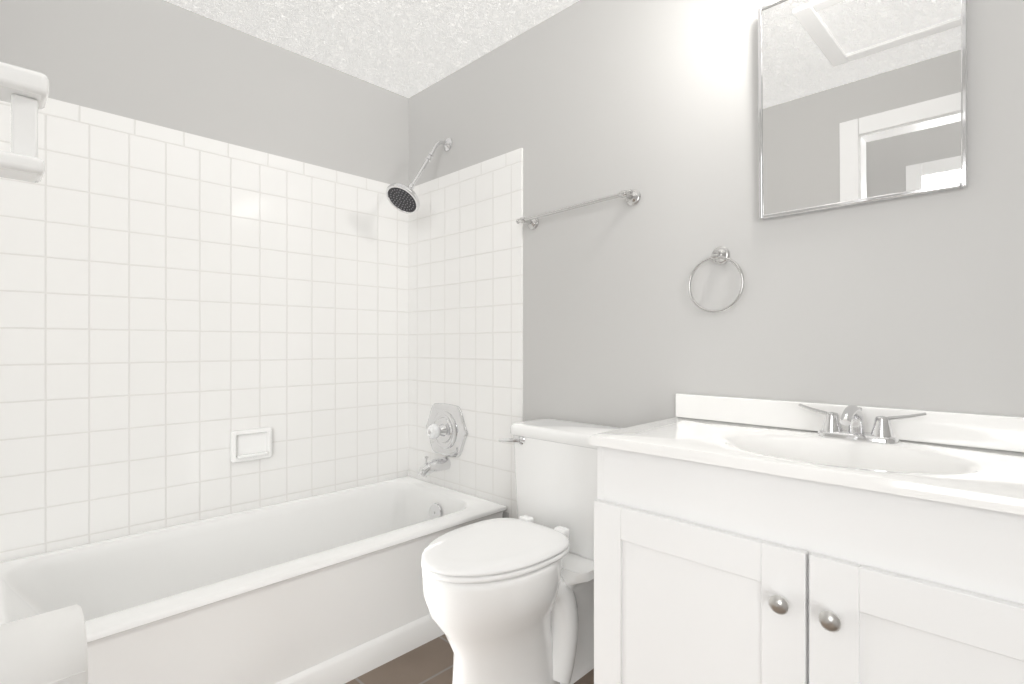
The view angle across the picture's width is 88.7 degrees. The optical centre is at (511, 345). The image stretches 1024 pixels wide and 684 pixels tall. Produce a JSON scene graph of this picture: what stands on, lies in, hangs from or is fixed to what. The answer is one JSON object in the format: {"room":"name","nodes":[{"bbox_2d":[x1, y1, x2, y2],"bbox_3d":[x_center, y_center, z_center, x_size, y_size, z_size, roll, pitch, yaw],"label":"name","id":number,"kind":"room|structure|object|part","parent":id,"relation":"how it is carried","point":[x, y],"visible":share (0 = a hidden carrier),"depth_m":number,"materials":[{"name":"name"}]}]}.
{"room":"bathroom","nodes":[
{"label":"bathroom","id":0,"kind":"room"},
{"bbox_2d":[0,0,408,185],"bbox_3d":[-1.126,-0.101,2.163,0.120,2.330,1.820,0,0,44],"label":"wall","id":1,"kind":"structure","parent":0,"point":[164,63],"depth_m":2.02,"materials":[{"name":"grey paint"}]},
{"bbox_2d":[0,98,407,561],"bbox_3d":[-1.080,-0.052,2.118,0.008,1.492,1.580,0,0,44],"label":"tile","id":2,"kind":"structure","parent":1,"relation":"attached to","point":[177,307],"depth_m":1.95,"materials":[{"name":"white tile"}]},
{"bbox_2d":[230,427,271,462],"bbox_3d":[-1.051,0.404,2.120,0.030,0.125,0.156,0,0,44],"label":"soap dish","id":3,"kind":"object","parent":2,"relation":"attached to","point":[250,444],"visible":1,"depth_m":2.12,"materials":[{"name":"white ceramic"}]},
{"bbox_2d":[165,0,578,97],"bbox_3d":[-0.931,-1.306,0.375,2.900,0.080,4.100,0,0,44],"label":"ceiling","id":4,"kind":"structure","parent":0,"point":[408,48],"depth_m":2.09,"materials":[{"name":"white paint"}]},
{"bbox_2d":[345,634,593,683],"bbox_3d":[-0.931,1.089,0.375,2.900,0.050,4.100,0,0,44],"label":"floor","id":5,"kind":"structure","parent":0,"point":[430,662],"depth_m":1.72,"materials":[{"name":"tile"}]},
{"bbox_2d":[0,476,506,683],"bbox_3d":[-0.819,0.864,1.862,0.721,0.400,1.562,0,0,44],"label":"bathtub","id":6,"kind":"object","parent":5,"relation":"on","point":[326,588],"visible":0.75,"depth_m":1.70,"materials":[{"name":"white ceramic"}]},
{"bbox_2d":[421,419,621,683],"bbox_3d":[0.031,0.672,1.621,0.462,0.784,0.714,0,0,44],"label":"toilet","id":7,"kind":"object","parent":5,"relation":"on","point":[509,600],"visible":0.94,"depth_m":1.52,"materials":[{"name":"white ceramic"}]},
{"bbox_3d":[-0.045,0.836,1.529,0.344,0.457,0.471,0,0,44],"label":"bowl","id":8,"kind":"part","parent":7,"relation":"part of","materials":[{"name":"white ceramic"}]},
{"bbox_3d":[-0.058,0.598,1.516,0.344,0.016,0.441,0,0,44],"label":"seat","id":9,"kind":"part","parent":7,"relation":"part of","materials":[{"name":"white plastic"}]},
{"bbox_3d":[-0.058,0.577,1.516,0.344,0.022,0.441,0,0,44],"label":"lid","id":10,"kind":"part","parent":7,"relation":"part of","materials":[{"name":"white plastic"}]},
{"bbox_3d":[-0.007,0.336,1.848,0.090,0.023,0.028,0,0,44],"label":"lever arm","id":11,"kind":"part","parent":7,"relation":"part of"},
{"bbox_3d":[0.030,0.331,1.827,0.032,0.032,0.014,0,0,44],"label":"lever","id":12,"kind":"part","parent":7,"relation":"part of","materials":[{"name":"silver metal"}]},
{"bbox_3d":[0.212,0.300,1.792,0.442,0.039,0.210,0,0,44],"label":"tank lid","id":13,"kind":"part","parent":7,"relation":"part of","materials":[{"name":"white ceramic"}]},
{"bbox_2d":[589,393,1023,683],"bbox_3d":[0.702,0.602,1.121,0.992,0.925,0.504,0,0,44],"label":"bathroom vanity","id":14,"kind":"object","parent":5,"relation":"on","point":[738,540],"visible":1,"depth_m":1.04,"materials":[{"name":"white paint"}]},
{"bbox_3d":[0.380,0.425,1.143,0.320,0.078,0.019,0,0,44],"label":"door rail","id":15,"kind":"part","parent":14,"relation":"part of","materials":[{"name":"white paint"}]},
{"bbox_3d":[0.382,0.668,1.145,0.320,0.407,0.011,0,0,44],"label":"door panel","id":16,"kind":"part","parent":14,"relation":"part of","materials":[{"name":"white paint"}]},
{"bbox_3d":[0.504,0.486,0.985,0.035,0.035,0.032,0,0,44],"label":"knob","id":17,"kind":"part","parent":14,"relation":"part of","materials":[{"name":"silver metal"}]},
{"bbox_3d":[0.564,0.486,0.926,0.035,0.035,0.032,0,0,44],"label":"knob","id":18,"kind":"part","parent":14,"relation":"part of","materials":[{"name":"silver metal"}]},
{"bbox_2d":[798,403,926,444],"bbox_3d":[0.794,0.182,1.222,0.261,0.085,0.151,0,0,44],"label":"faucet","id":19,"kind":"object","parent":14,"relation":"on","point":[832,432],"depth_m":1.23,"materials":[{"name":"silver metal"}]},
{"bbox_3d":[0.724,0.425,0.805,0.320,0.078,0.019,0,0,44],"label":"door rail","id":20,"kind":"part","parent":14,"relation":"part of","materials":[{"name":"white paint"}]},
{"bbox_3d":[0.727,0.668,0.808,0.320,0.407,0.011,0,0,44],"label":"door panel","id":21,"kind":"part","parent":14,"relation":"part of","materials":[{"name":"white paint"}]},
{"bbox_2d":[409,0,1023,517],"bbox_3d":[0.505,-0.101,1.754,2.780,2.330,0.120,0,0,44],"label":"wall","id":22,"kind":"structure","parent":0,"point":[913,302],"depth_m":1.59,"materials":[{"name":"grey paint"}]},
{"bbox_2d":[386,137,451,213],"bbox_3d":[-0.406,-0.777,2.338,0.157,0.392,0.321,0,0,44],"label":"shower head","id":23,"kind":"object","parent":22,"relation":"attached to","point":[403,198],"visible":1,"depth_m":2.29},
{"bbox_3d":[-0.379,-0.823,2.379,0.017,0.254,0.200,0,0,44],"label":"arm","id":24,"kind":"part","parent":23,"relation":"part of"},
{"bbox_2d":[408,148,522,514],"bbox_3d":[-0.243,-0.052,2.397,0.796,1.492,0.008,0,0,44],"label":"tile","id":25,"kind":"structure","parent":22,"relation":"attached to","point":[465,292],"depth_m":2.33,"materials":[{"name":"white tile"}]},
{"bbox_2d":[418,456,450,477],"bbox_3d":[-0.361,0.550,2.397,0.060,0.098,0.157,0,0,44],"label":"tub spout","id":26,"kind":"object","parent":25,"relation":"attached to","point":[433,465],"visible":1,"depth_m":2.38,"materials":[{"name":"silver metal"}]},
{"bbox_2d":[426,403,467,457],"bbox_3d":[-0.342,0.396,2.416,0.310,0.244,0.104,0,0,44],"label":"tub valve","id":27,"kind":"object","parent":25,"relation":"attached to","point":[447,432],"visible":1,"depth_m":2.41,"materials":[{"name":"silver metal"}]},
{"bbox_3d":[-0.358,0.396,2.400,0.068,0.068,0.050,0,0,44],"label":"knob","id":28,"kind":"part","parent":27,"relation":"part of","materials":[{"name":"white plastic"}]},
{"bbox_2d":[509,513,516,518],"bbox_3d":[0.016,0.879,2.144,0.072,0.370,0.008,0,0,44],"label":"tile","id":29,"kind":"structure","parent":22,"relation":"attached to","point":[512,516],"depth_m":2.15,"materials":[{"name":"white tile"}]},
{"bbox_2d":[516,189,640,229],"bbox_3d":[0.222,-0.491,1.896,0.520,0.064,0.073,0,0,44],"label":"towel rail","id":30,"kind":"object","parent":22,"relation":"attached to","point":[633,197],"visible":1,"depth_m":1.81,"materials":[{"name":"silver metal"}]},
{"bbox_3d":[0.061,-0.486,2.056,0.017,0.017,0.046,0,0,44],"label":"post","id":31,"kind":"part","parent":30,"relation":"part of","materials":[{"name":"silver metal"}]},
{"bbox_3d":[0.385,-0.496,1.738,0.017,0.017,0.046,0,0,44],"label":"post","id":32,"kind":"part","parent":30,"relation":"part of","materials":[{"name":"silver metal"}]},
{"bbox_2d":[688,246,743,312],"bbox_3d":[0.603,-0.193,1.538,0.166,0.199,0.050,0,0,44],"label":"towel ring","id":33,"kind":"object","parent":22,"relation":"attached to","point":[720,255],"visible":1,"depth_m":1.54,"materials":[{"name":"silver metal"}]},
{"bbox_3d":[0.602,-0.264,1.537,0.016,0.019,0.031,0,0,44],"label":"post","id":34,"kind":"part","parent":33,"relation":"part of","materials":[{"name":"silver metal"}]},
{"bbox_2d":[675,393,1023,469],"bbox_3d":[0.871,0.188,1.294,0.992,0.073,0.022,0,0,44],"label":"backsplash","id":35,"kind":"structure","parent":22,"relation":"attached to","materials":[{"name":"white stone"}]},
{"bbox_2d":[758,0,967,219],"bbox_3d":[0.849,-0.643,1.310,0.440,0.585,0.022,0,1,44],"label":"mirror","id":36,"kind":"object","parent":22,"relation":"attached to","point":[860,102],"visible":1,"depth_m":1.29,"materials":[{"name":"silver mirror"}]},
{"bbox_3d":[0.696,-0.643,1.460,0.011,0.585,0.022,0,1,44],"label":"frame","id":37,"kind":"part","parent":36,"relation":"part of","materials":[{"name":"silver metal"}]},
{"bbox_3d":[0.846,-0.930,1.307,0.418,0.011,0.022,0,1,44],"label":"frame","id":38,"kind":"part","parent":36,"relation":"part of","materials":[{"name":"silver metal"}]},
{"bbox_3d":[0.852,-0.356,1.313,0.418,0.011,0.022,0,1,44],"label":"frame","id":39,"kind":"part","parent":36,"relation":"part of","materials":[{"name":"silver metal"}]},
{"bbox_3d":[1.002,-0.643,1.160,0.011,0.585,0.022,0,1,44],"label":"frame","id":40,"kind":"part","parent":36,"relation":"part of","materials":[{"name":"silver metal"}]},
{"bbox_3d":[-1.087,-0.101,0.934,1.655,2.330,0.120,0,0,44],"label":"wall","id":41,"kind":"structure","parent":0,"visible":0},
{"bbox_2d":[0,62,48,182],"bbox_3d":[-0.672,-0.293,0.682,0.072,0.134,0.100,0,0,44],"label":"towel holder","id":42,"kind":"object","parent":41,"relation":"attached to","point":[24,92],"visible":1,"depth_m":0.69,"materials":[{"name":"white ceramic"}]},
{"bbox_3d":[-0.653,-0.289,0.702,0.026,0.082,0.026,0,0,44],"label":"post","id":43,"kind":"part","parent":42,"relation":"part of","materials":[{"name":"white ceramic"}]},
{"bbox_2d":[0,604,87,683],"bbox_3d":[-0.592,0.407,0.621,0.121,0.150,0.126,0,0,44],"label":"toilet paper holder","id":44,"kind":"object","parent":41,"relation":"attached to","point":[50,647],"visible":1,"depth_m":0.61,"materials":[{"name":"white ceramic"}]}
]}

